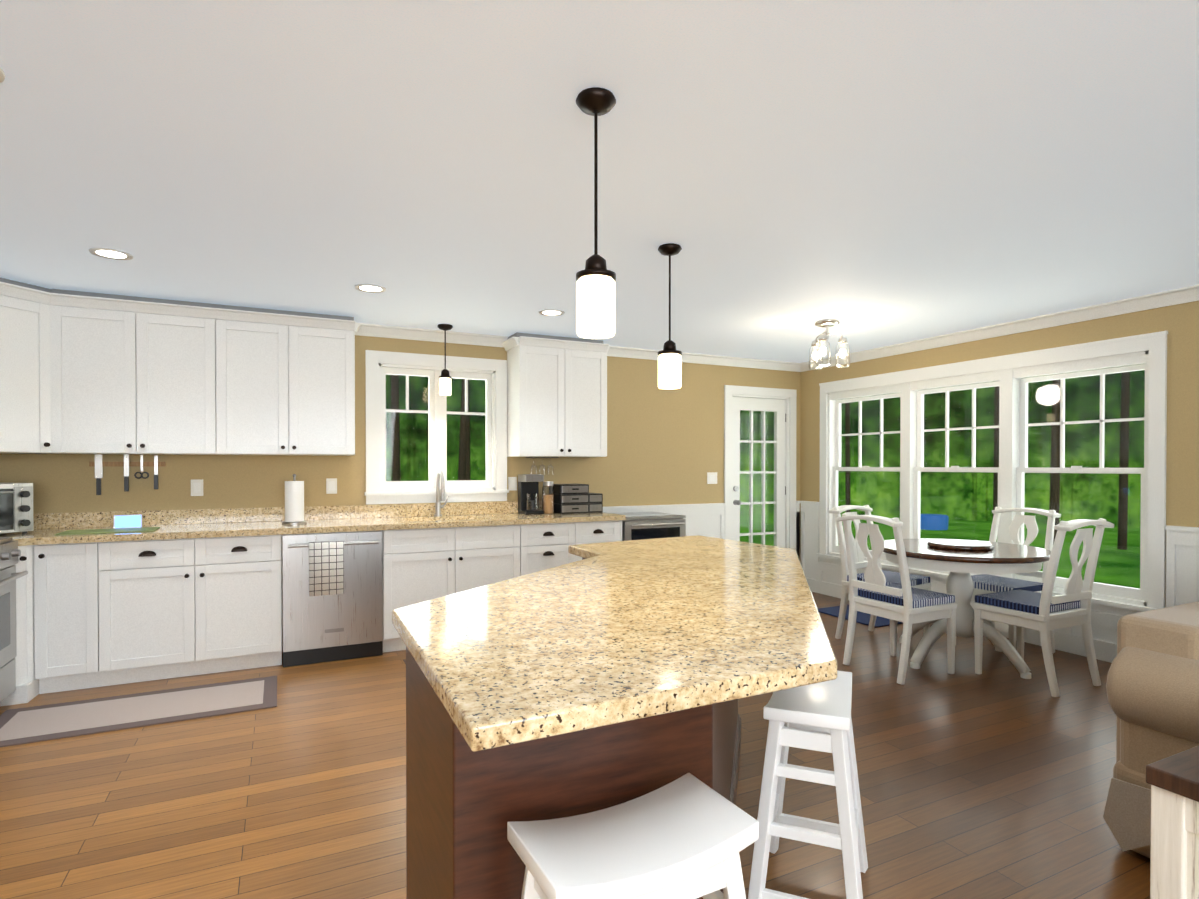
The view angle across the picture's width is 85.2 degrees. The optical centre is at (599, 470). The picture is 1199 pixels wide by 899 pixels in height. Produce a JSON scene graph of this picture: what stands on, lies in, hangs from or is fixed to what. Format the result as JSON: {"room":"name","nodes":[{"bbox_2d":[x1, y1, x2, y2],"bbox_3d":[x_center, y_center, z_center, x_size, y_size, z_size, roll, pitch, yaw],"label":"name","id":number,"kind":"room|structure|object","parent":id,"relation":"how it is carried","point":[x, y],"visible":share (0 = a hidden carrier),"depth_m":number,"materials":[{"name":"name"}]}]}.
{"room":"kitchen","nodes":[
{"label":"kitchen","id":0,"kind":"room"},
{"bbox_2d":[0,335,800,643],"bbox_3d":[-1.026,0.071,5.505,7.300,2.400,0.150,0,1,-26],"label":"wall","id":1,"kind":"structure","parent":0,"point":[665,446],"depth_m":5.55,"materials":[{"name":"beige paint"}]},
{"bbox_2d":[0,278,63,453],"bbox_3d":[-3.607,-0.609,3.737,0.810,1.008,0.737,0,1,-26],"label":"upper cabinet","id":2,"kind":"object","parent":1,"relation":"attached to","point":[31,368],"depth_m":3.84,"materials":[{"name":"white wood"}]},
{"bbox_2d":[60,289,151,454],"bbox_3d":[-3.177,-0.612,4.155,0.541,1.008,0.365,0,1,-26],"label":"upper cabinet","id":3,"kind":"object","parent":1,"relation":"attached to","point":[81,372],"depth_m":4.06,"materials":[{"name":"white wood"}]},
{"bbox_2d":[89,454,164,494],"bbox_3d":[-3.152,0.019,4.359,0.415,0.280,0.034,0,1,-26],"label":"rack","id":4,"kind":"object","parent":1,"relation":"attached to","point":[98,463],"visible":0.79,"depth_m":4.34,"materials":[{"name":"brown metal"}]},
{"bbox_2d":[148,298,227,454],"bbox_3d":[-2.804,-0.614,4.359,0.560,1.008,0.327,0,1,-26],"label":"upper cabinet","id":5,"kind":"object","parent":1,"relation":"attached to","point":[190,339],"depth_m":4.25,"materials":[{"name":"white wood"}]},
{"bbox_2d":[191,479,202,495],"bbox_3d":[-2.805,0.119,4.545,0.075,0.115,0.008,0,1,-26],"label":"outlet","id":6,"kind":"object","parent":1,"relation":"attached to","point":[197,487],"depth_m":4.54,"materials":[{"name":"white plastic"}]},
{"bbox_2d":[33,501,541,528],"bbox_3d":[-2.088,0.316,4.888,4.504,0.100,0.020,0,1,-26],"label":"backsplash","id":7,"kind":"structure","parent":1,"relation":"attached to","point":[311,513],"depth_m":4.69,"materials":[{"name":"beige stone"}]},
{"bbox_2d":[228,305,355,455],"bbox_3d":[-2.247,-0.616,4.632,0.928,1.008,0.327,0,1,-26],"label":"upper cabinet","id":8,"kind":"object","parent":1,"relation":"attached to","point":[291,374],"depth_m":4.51,"materials":[{"name":"white wood"}]},
{"bbox_2d":[326,478,336,493],"bbox_3d":[-2.024,0.116,4.928,0.075,0.115,0.008,0,1,-26],"label":"outlet","id":9,"kind":"object","parent":1,"relation":"attached to","point":[331,483],"depth_m":4.92,"materials":[{"name":"white plastic"}]},
{"bbox_2d":[355,323,507,346],"bbox_3d":[-1.329,-1.083,5.228,1.220,0.085,0.065,0,1,-26],"label":"crown molding","id":10,"kind":"structure","parent":1,"relation":"attached to","point":[373,330],"depth_m":5.21,"materials":[{"name":"white paint"}]},
{"bbox_2d":[364,350,508,503],"bbox_3d":[-1.311,-0.337,5.309,1.150,1.190,0.145,0,1,-26],"label":"window","id":11,"kind":"structure","parent":1,"relation":"in","point":[380,366],"depth_m":5.30,"materials":[{"name":"white paint"}]},
{"bbox_2d":[508,477,516,490],"bbox_3d":[-0.740,0.111,5.557,0.075,0.115,0.008,0,1,-26],"label":"outlet","id":12,"kind":"object","parent":1,"relation":"attached to","point":[512,481],"depth_m":5.55,"materials":[{"name":"white plastic"}]},
{"bbox_2d":[504,332,607,456],"bbox_3d":[-0.358,-0.623,5.557,0.790,1.008,0.327,0,1,-26],"label":"upper cabinet","id":13,"kind":"object","parent":1,"relation":"attached to","point":[557,385],"depth_m":5.40,"materials":[{"name":"white wood"}]},
{"bbox_2d":[526,457,557,474],"bbox_3d":[-0.483,-0.041,5.497,0.230,0.154,0.160,0,1,-26],"label":"stemware rack","id":14,"kind":"object","parent":13,"relation":"hanging from","point":[542,465],"visible":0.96,"depth_m":5.49,"materials":[{"name":"clear glass"}]},
{"bbox_2d":[603,503,725,538],"bbox_3d":[0.600,0.796,6.202,1.450,0.940,0.040,0,1,-26],"label":"trim","id":15,"kind":"structure","parent":1,"relation":"attached to","point":[708,519],"depth_m":6.38,"materials":[{"name":"white paint"}]},
{"bbox_2d":[607,346,798,371],"bbox_3d":[1.028,-1.092,6.383,2.390,0.085,0.065,0,1,-26],"label":"crown molding","id":16,"kind":"structure","parent":1,"relation":"attached to","point":[614,351],"depth_m":6.42,"materials":[{"name":"white paint"}]},
{"bbox_2d":[707,472,716,483],"bbox_3d":[1.119,0.074,6.468,0.120,0.115,0.008,0,1,-26],"label":"outlet","id":17,"kind":"object","parent":1,"relation":"attached to","point":[711,476],"depth_m":6.46,"materials":[{"name":"white plastic"}]},
{"bbox_2d":[732,397,785,546],"bbox_3d":[1.665,0.242,6.755,0.728,1.988,0.126,0,1,-26],"label":"exterior door","id":18,"kind":"structure","parent":1,"relation":"in","point":[775,406],"depth_m":6.80,"materials":[{"name":"white paint"}]},
{"bbox_2d":[724,385,796,549],"bbox_3d":[1.636,0.201,6.799,0.930,2.120,0.170,0,1,-26],"label":"door frame","id":19,"kind":"structure","parent":1,"relation":"attached to","point":[788,396],"depth_m":6.85,"materials":[{"name":"white paint"}]},
{"bbox_2d":[0,592,1149,898],"bbox_3d":[0.991,1.334,1.397,7.300,0.060,9.320,0,1,-26],"label":"floor","id":20,"kind":"structure","parent":0,"point":[992,780],"depth_m":2.63,"materials":[{"name":"brown wood"}]},
{"bbox_2d":[0,537,27,702],"bbox_3d":[-3.310,0.795,3.096,0.749,0.990,0.759,0,1,-26],"label":"range","id":21,"kind":"object","parent":20,"relation":"on","point":[10,552],"visible":1,"depth_m":3.46,"materials":[{"name":"metal"}]},
{"bbox_2d":[0,545,47,705],"bbox_3d":[-3.618,0.851,3.765,0.804,0.869,0.698,0,1,-26],"label":"base cabinet","id":22,"kind":"object","parent":20,"relation":"on","point":[31,660],"depth_m":3.67,"materials":[{"name":"white wood"}]},
{"bbox_2d":[48,545,111,692],"bbox_3d":[-3.180,0.849,4.012,0.388,0.869,0.640,0,1,-26],"label":"base cabinet","id":23,"kind":"object","parent":20,"relation":"on","point":[79,576],"depth_m":3.78,"materials":[{"name":"white wood"}]},
{"bbox_2d":[112,537,281,684],"bbox_3d":[-2.654,0.847,4.282,1.021,0.869,0.617,0,1,-26],"label":"base cabinet","id":24,"kind":"object","parent":20,"relation":"on","point":[184,593],"depth_m":4.03,"materials":[{"name":"white wood"}]},
{"bbox_2d":[0,512,625,544],"bbox_3d":[-1.947,0.389,4.580,4.524,0.040,0.698,0,1,-26],"label":"countertop","id":25,"kind":"structure","parent":24,"relation":"on","point":[334,524],"depth_m":4.39,"materials":[{"name":"beige stone"}]},
{"bbox_2d":[0,482,33,533],"bbox_3d":[-3.633,0.225,3.718,0.397,0.300,0.520,0,0,19],"label":"toaster oven","id":26,"kind":"object","parent":25,"relation":"on","point":[16,507],"visible":1,"depth_m":3.83,"materials":[{"name":"metal"}]},
{"bbox_2d":[55,527,159,534],"bbox_3d":[-3.015,0.370,4.020,0.480,0.005,0.270,0,1,-26],"label":"cutting mat","id":27,"kind":"object","parent":25,"relation":"on","point":[113,530],"visible":0.98,"depth_m":4.01,"materials":[{"name":"green plastic"}]},
{"bbox_2d":[113,514,141,527],"bbox_3d":[-3.053,0.328,4.223,0.150,0.085,0.071,0,1,-34],"label":"smart display","id":28,"kind":"object","parent":25,"relation":"on","point":[129,521],"visible":0.9,"depth_m":4.21,"materials":[{"name":"blue plastic"}]},
{"bbox_2d":[282,474,306,523],"bbox_3d":[-2.136,0.195,4.566,0.156,0.346,0.156,0,1,-26],"label":"paper towel holder","id":29,"kind":"object","parent":25,"relation":"on","point":[294,501],"visible":1,"depth_m":4.51,"materials":[{"name":"paper"}]},
{"bbox_2d":[434,470,448,515],"bbox_3d":[-1.233,0.179,5.170,0.120,0.368,0.220,0,1,-26],"label":"faucet","id":30,"kind":"object","parent":25,"relation":"on","point":[440,494],"visible":1,"depth_m":5.21,"materials":[{"name":"metal"}]},
{"bbox_2d":[448,517,467,520],"bbox_3d":[-1.191,0.504,5.015,0.614,0.222,0.394,0,1,-26],"label":"sink","id":31,"kind":"object","parent":25,"relation":"in","point":[449,518],"depth_m":5.23,"materials":[{"name":"beige stone"}]},
{"bbox_2d":[518,474,543,514],"bbox_3d":[-0.577,0.196,5.475,0.160,0.329,0.200,0,1,-26],"label":"coffee maker","id":32,"kind":"object","parent":25,"relation":"on","point":[528,494],"visible":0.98,"depth_m":5.46,"materials":[{"name":"black plastic"}]},
{"bbox_2d":[542,481,553,513],"bbox_3d":[-0.430,0.226,5.470,0.104,0.270,0.101,0,1,-26],"label":"glass canister","id":33,"kind":"object","parent":25,"relation":"on","point":[547,503],"visible":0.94,"depth_m":5.43,"materials":[{"name":"glass"}]},
{"bbox_2d":[549,484,602,513],"bbox_3d":[-0.200,0.237,5.637,0.400,0.244,0.282,0,1,-26],"label":"boxes","id":34,"kind":"object","parent":25,"relation":"on","point":[573,498],"visible":0.98,"depth_m":5.51,"materials":[{"name":"black plastic"}]},
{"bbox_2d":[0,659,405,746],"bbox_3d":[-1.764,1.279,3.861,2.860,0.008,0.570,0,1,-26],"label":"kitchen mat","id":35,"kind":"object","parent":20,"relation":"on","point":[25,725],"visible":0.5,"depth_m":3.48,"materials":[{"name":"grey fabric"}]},
{"bbox_2d":[282,530,382,666],"bbox_3d":[-1.893,0.845,4.604,0.621,0.861,0.656,0,1,-26],"label":"dishwasher","id":36,"kind":"object","parent":20,"relation":"on","point":[347,624],"visible":0.96,"depth_m":4.37,"materials":[{"name":"metal"}]},
{"bbox_2d":[309,541,343,595],"bbox_3d":[-1.799,0.642,4.297,0.210,0.348,0.042,0,1,-26],"label":"dish towel","id":37,"kind":"object","parent":36,"relation":"hanging from","point":[326,568],"visible":0.92,"depth_m":4.28,"materials":[{"name":"white fabric"}]},
{"bbox_2d":[383,525,531,652],"bbox_3d":[-1.157,0.841,5.016,1.056,0.869,0.617,0,1,-26],"label":"base cabinet","id":38,"kind":"object","parent":20,"relation":"on","point":[420,565],"depth_m":4.69,"materials":[{"name":"white wood"}]},
{"bbox_2d":[532,521,583,572],"bbox_3d":[-0.530,0.838,5.323,0.568,0.869,0.617,0,1,-26],"label":"base cabinet","id":39,"kind":"object","parent":20,"relation":"on","point":[550,543],"depth_m":5.07,"materials":[{"name":"white wood"}]},
{"bbox_2d":[406,659,740,898],"bbox_3d":[0.124,0.853,2.420,1.775,0.884,1.735,0,1,-26],"label":"kitchen island","id":40,"kind":"object","parent":20,"relation":"on","point":[459,808],"depth_m":1.40,"materials":[{"name":"wood"}]},
{"bbox_2d":[392,535,836,758],"bbox_3d":[0.209,0.392,2.328,1.912,0.040,2.082,0,1,-26],"label":"island countertop","id":41,"kind":"structure","parent":40,"relation":"on","point":[625,633],"depth_m":1.47,"materials":[{"name":"beige stone"}]},
{"bbox_2d":[584,521,621,543],"bbox_3d":[-0.164,0.837,5.503,0.478,0.869,0.617,0,1,-26],"label":"base cabinet","id":42,"kind":"object","parent":20,"relation":"on","point":[594,531],"depth_m":5.25,"materials":[{"name":"white wood"}]},
{"bbox_2d":[507,773,758,898],"bbox_3d":[0.063,0.985,1.232,0.499,0.647,0.340,0,1,-26],"label":"stool","id":43,"kind":"object","parent":20,"relation":"on","point":[688,836],"visible":1,"depth_m":1.20,"materials":[{"name":"white wood"}]},
{"bbox_2d":[613,511,685,540],"bbox_3d":[0.367,0.820,5.712,0.595,0.876,0.594,0,1,-26],"label":"beverage cooler","id":44,"kind":"object","parent":20,"relation":"on","point":[644,525],"visible":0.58,"depth_m":5.49,"materials":[{"name":"metal"}]},
{"bbox_2d":[748,671,867,898],"bbox_3d":[0.638,0.979,1.968,0.325,0.647,0.490,0,0,22],"label":"stool","id":45,"kind":"object","parent":20,"relation":"on","point":[816,716],"visible":0.94,"depth_m":1.81,"materials":[{"name":"white wood"}]},
{"bbox_2d":[818,605,902,627],"bbox_3d":[2.354,1.263,5.729,0.600,0.011,0.700,0,1,-26],"label":"mat","id":46,"kind":"object","parent":20,"relation":"on","point":[862,618],"visible":0.43,"depth_m":5.63,"materials":[{"name":"blue fabric"}]},
{"bbox_2d":[828,505,931,638],"bbox_3d":[2.096,0.776,4.912,0.480,1.005,0.569,0,1,-34],"label":"chair","id":47,"kind":"object","parent":20,"relation":"on","point":[916,581],"visible":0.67,"depth_m":4.93,"materials":[{"name":"white wood"}]},
{"bbox_2d":[836,513,956,684],"bbox_3d":[1.895,0.781,4.197,0.569,1.005,0.480,0,1,-26],"label":"chair","id":48,"kind":"object","parent":20,"relation":"on","point":[906,604],"visible":1,"depth_m":4.09,"materials":[{"name":"white wood"}]},
{"bbox_2d":[883,539,1050,678],"bbox_3d":[2.451,0.885,4.437,1.060,0.790,1.060,0,1,-26],"label":"dining table","id":49,"kind":"object","parent":20,"relation":"on","point":[960,560],"visible":0.79,"depth_m":4.24,"materials":[{"name":"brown wood"}]},
{"bbox_2d":[955,507,1060,660],"bbox_3d":[2.913,0.777,4.685,0.569,1.005,0.480,0,1,-26],"label":"chair","id":50,"kind":"object","parent":20,"relation":"on","point":[986,583],"visible":0.56,"depth_m":4.62,"materials":[{"name":"white wood"}]},
{"bbox_2d":[973,518,1113,696],"bbox_3d":[2.700,0.783,3.974,0.480,1.005,0.569,0,1,-26],"label":"chair","id":51,"kind":"object","parent":20,"relation":"on","point":[1045,612],"visible":1,"depth_m":3.86,"materials":[{"name":"white wood"}]},
{"bbox_2d":[1106,601,1198,857],"bbox_3d":[2.919,0.837,2.299,2.280,0.889,0.950,0,1,-26],"label":"sofa","id":52,"kind":"object","parent":20,"relation":"on","point":[1152,686],"visible":0.67,"depth_m":2.13,"materials":[{"name":"fabric"}]},
{"bbox_2d":[1103,778,1150,850],"bbox_3d":[1.756,1.146,2.144,0.020,0.235,0.170,0,1,-26],"label":"throw blanket","id":53,"kind":"object","parent":52,"relation":"on","point":[1127,815],"visible":0.71,"depth_m":2.15,"materials":[{"name":"fabric"}]},
{"bbox_2d":[1146,745,1198,898],"bbox_3d":[1.671,0.977,1.327,0.740,0.655,0.616,0,1,-26],"label":"side table","id":54,"kind":"object","parent":20,"relation":"on","point":[1173,780],"visible":1,"depth_m":1.41,"materials":[{"name":"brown wood"}]},
{"bbox_2d":[0,0,1198,362],"bbox_3d":[0.991,-1.126,1.378,7.300,0.060,9.320,0,1,-26],"label":"ceiling","id":55,"kind":"structure","parent":0,"point":[788,174],"depth_m":2.31,"materials":[{"name":"paint"}]},
{"bbox_2d":[0,68,5,82],"bbox_3d":[-1.720,-1.095,1.753,0.183,0.008,0.183,0,1,-35],"label":"recessed light","id":56,"kind":"object","parent":55,"relation":"in","point":[2,74],"depth_m":1.80,"materials":[{"name":"white paint"}]},
{"bbox_2d":[89,247,132,259],"bbox_3d":[-2.495,-1.107,3.333,0.183,0.008,0.183,0,1,-35],"label":"recessed light","id":57,"kind":"object","parent":55,"relation":"in","point":[109,253],"depth_m":3.32,"materials":[{"name":"white paint"}]},
{"bbox_2d":[355,284,385,292],"bbox_3d":[-1.398,-1.112,3.982,0.183,0.008,0.183,0,1,40],"label":"recessed light","id":58,"kind":"object","parent":55,"relation":"in","point":[369,288],"depth_m":3.98,"materials":[{"name":"white paint"}]},
{"bbox_2d":[437,324,452,395],"bbox_3d":[-1.193,-0.855,5.042,0.120,0.539,0.120,0,1,-26],"label":"pendant light","id":59,"kind":"object","parent":55,"relation":"hanging from","point":[445,383],"visible":1,"depth_m":5.01,"materials":[{"name":"white glass"}]},
{"bbox_2d":[539,309,564,315],"bbox_3d":[-0.338,-1.117,4.613,0.183,0.008,0.183,0,1,-35],"label":"recessed light","id":60,"kind":"object","parent":55,"relation":"in","point":[547,312],"depth_m":4.60,"materials":[{"name":"white paint"}]},
{"bbox_2d":[576,87,615,338],"bbox_3d":[-0.011,-0.750,1.925,0.120,0.699,0.120,0,1,-26],"label":"pendant light","id":61,"kind":"object","parent":55,"relation":"hanging from","point":[595,298],"visible":1,"depth_m":1.89,"materials":[{"name":"white glass"}]},
{"bbox_2d":[658,243,681,388],"bbox_3d":[0.349,-0.760,3.237,0.120,0.699,0.120,0,1,-26],"label":"pendant light","id":62,"kind":"object","parent":55,"relation":"hanging from","point":[669,365],"visible":1,"depth_m":3.20,"materials":[{"name":"white glass"}]},
{"bbox_2d":[809,319,849,369],"bbox_3d":[1.700,-0.950,4.933,0.303,0.346,0.276,0,1,-26],"label":"semi-flush ceiling light","id":63,"kind":"object","parent":55,"relation":"attached to","point":[826,324],"visible":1,"depth_m":4.88,"materials":[{"name":"glass"}]},
{"bbox_2d":[800,301,1198,606],"bbox_3d":[4.235,0.092,2.893,0.150,2.400,9.170,0,1,-26],"label":"wall","id":64,"kind":"structure","parent":0,"point":[1179,323],"depth_m":4.31,"materials":[{"name":"beige paint"}]},
{"bbox_2d":[816,331,1167,615],"bbox_3d":[2.952,0.030,5.419,0.170,1.833,2.941,0,1,-26],"label":"window","id":65,"kind":"structure","parent":64,"relation":"in","point":[1009,374],"depth_m":4.97,"materials":[{"name":"white paint"}]},
{"bbox_2d":[796,501,1198,662],"bbox_3d":[4.107,0.822,2.920,0.060,0.940,9.020,0,1,-26],"label":"wainscoting","id":66,"kind":"structure","parent":64,"relation":"attached to","point":[1182,560],"depth_m":4.49,"materials":[{"name":"white paint"}]},
{"bbox_2d":[799,284,1198,371],"bbox_3d":[4.105,-1.065,2.904,0.065,0.085,9.020,0,1,-26],"label":"crown molding","id":67,"kind":"structure","parent":64,"relation":"attached to","point":[1187,294],"depth_m":4.79,"materials":[{"name":"white paint"}]},
{"label":"outside","id":68,"kind":"structure","parent":0,"visible":0},
{"bbox_2d":[740,515,1139,588],"bbox_3d":[3.371,1.746,9.906,75.000,0.020,75.000,0,1,-26],"label":"ground","id":69,"kind":"structure","parent":68,"point":[1125,576],"depth_m":15.79,"materials":[{"name":"green plant"}]},
{"bbox_2d":[391,365,1129,549],"bbox_3d":[3.116,-5.961,7.311,28.632,15.442,31.084,0,1,-26],"label":"trunks","id":70,"kind":"object","parent":69,"relation":"on","point":[1055,438],"depth_m":14.04,"materials":[{"name":"brown plant"}]},
{"bbox_2d":[386,364,1144,527],"bbox_3d":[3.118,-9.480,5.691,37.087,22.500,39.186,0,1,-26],"label":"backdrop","id":71,"kind":"object","parent":69,"relation":"on","point":[1042,443],"depth_m":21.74,"materials":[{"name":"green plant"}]},
{"bbox_2d":[920,514,948,529],"bbox_3d":[9.524,1.466,18.710,0.880,0.400,0.880,0,1,-26],"label":"pool","id":72,"kind":"object","parent":69,"relation":"on","point":[942,520],"depth_m":18.35,"materials":[{"name":"blue"}]}
]}

